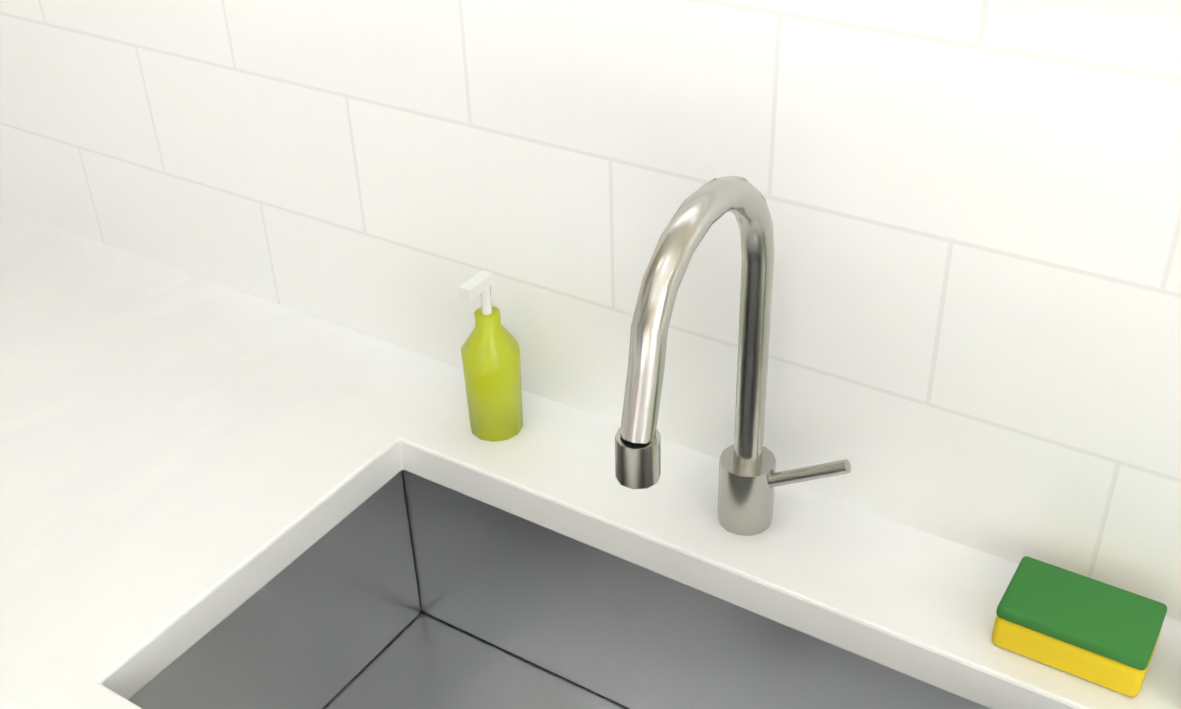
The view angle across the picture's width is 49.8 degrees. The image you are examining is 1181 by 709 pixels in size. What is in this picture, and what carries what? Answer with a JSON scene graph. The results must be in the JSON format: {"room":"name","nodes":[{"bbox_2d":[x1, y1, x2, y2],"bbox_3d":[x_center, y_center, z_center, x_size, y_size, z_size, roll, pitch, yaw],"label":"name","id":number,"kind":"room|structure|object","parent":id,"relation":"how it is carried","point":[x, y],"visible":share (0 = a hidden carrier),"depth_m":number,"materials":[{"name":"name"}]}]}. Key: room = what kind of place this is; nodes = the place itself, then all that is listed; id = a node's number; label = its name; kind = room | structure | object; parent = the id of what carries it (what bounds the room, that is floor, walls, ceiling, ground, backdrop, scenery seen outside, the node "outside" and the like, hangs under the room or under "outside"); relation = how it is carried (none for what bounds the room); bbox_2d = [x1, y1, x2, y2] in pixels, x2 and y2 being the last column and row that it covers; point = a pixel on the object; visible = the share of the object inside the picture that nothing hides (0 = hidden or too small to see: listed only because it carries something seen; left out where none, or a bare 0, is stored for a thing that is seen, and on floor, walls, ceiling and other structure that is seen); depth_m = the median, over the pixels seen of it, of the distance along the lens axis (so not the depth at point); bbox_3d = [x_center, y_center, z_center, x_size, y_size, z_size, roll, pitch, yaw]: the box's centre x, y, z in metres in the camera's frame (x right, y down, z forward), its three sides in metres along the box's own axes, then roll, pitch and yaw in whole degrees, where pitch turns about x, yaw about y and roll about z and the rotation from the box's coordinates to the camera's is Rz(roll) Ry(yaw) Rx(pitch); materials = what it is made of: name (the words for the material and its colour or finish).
{"room":"kitchen","nodes":[
{"label":"kitchen","id":0,"kind":"room"},
{"bbox_3d":[-1.841,2.102,-0.006,12.100,0.100,6.100,18,38,28],"label":"floor","id":1,"kind":"structure","parent":0,"visible":0},
{"bbox_3d":[0.146,1.448,0.004,0.632,0.878,2.926,18,38,28],"label":"base cabinet","id":2,"kind":"object","parent":1,"relation":"on","visible":0},
{"bbox_2d":[0,207,1180,708],"bbox_3d":[-0.115,0.331,1.074,3.638,0.248,0.658,18,38,28],"label":"countertop","id":3,"kind":"structure","parent":2,"relation":"on","point":[214,495],"depth_m":1.06,"materials":[{"name":"white stone"}]},
{"bbox_2d":[459,270,522,441],"bbox_3d":[-0.095,-0.001,1.198,0.056,0.170,0.058,18,38,28],"label":"soap bottle","id":4,"kind":"object","parent":3,"relation":"on","point":[490,351],"visible":1,"depth_m":1.19,"materials":[{"name":"yellow plastic"}]},
{"bbox_2d":[0,0,1180,620],"bbox_3d":[0.054,-0.134,1.081,3.664,0.512,0.029,18,38,28],"label":"backsplash","id":5,"kind":"structure","parent":3,"relation":"on","point":[974,206],"depth_m":1.02,"materials":[{"name":"white tile"}]},
{"bbox_2d":[615,176,850,535],"bbox_3d":[0.111,0.045,0.948,0.112,0.356,0.221,18,38,28],"label":"faucet","id":6,"kind":"object","parent":3,"relation":"on","point":[750,478],"visible":1,"depth_m":0.92,"materials":[{"name":"silver metal"}]},
{"bbox_2d":[992,556,1166,696],"bbox_3d":[0.373,0.207,0.975,0.110,0.042,0.070,18,38,28],"label":"sponge","id":7,"kind":"object","parent":3,"relation":"on","point":[1089,629],"visible":1,"depth_m":0.93,"materials":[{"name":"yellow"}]}
]}

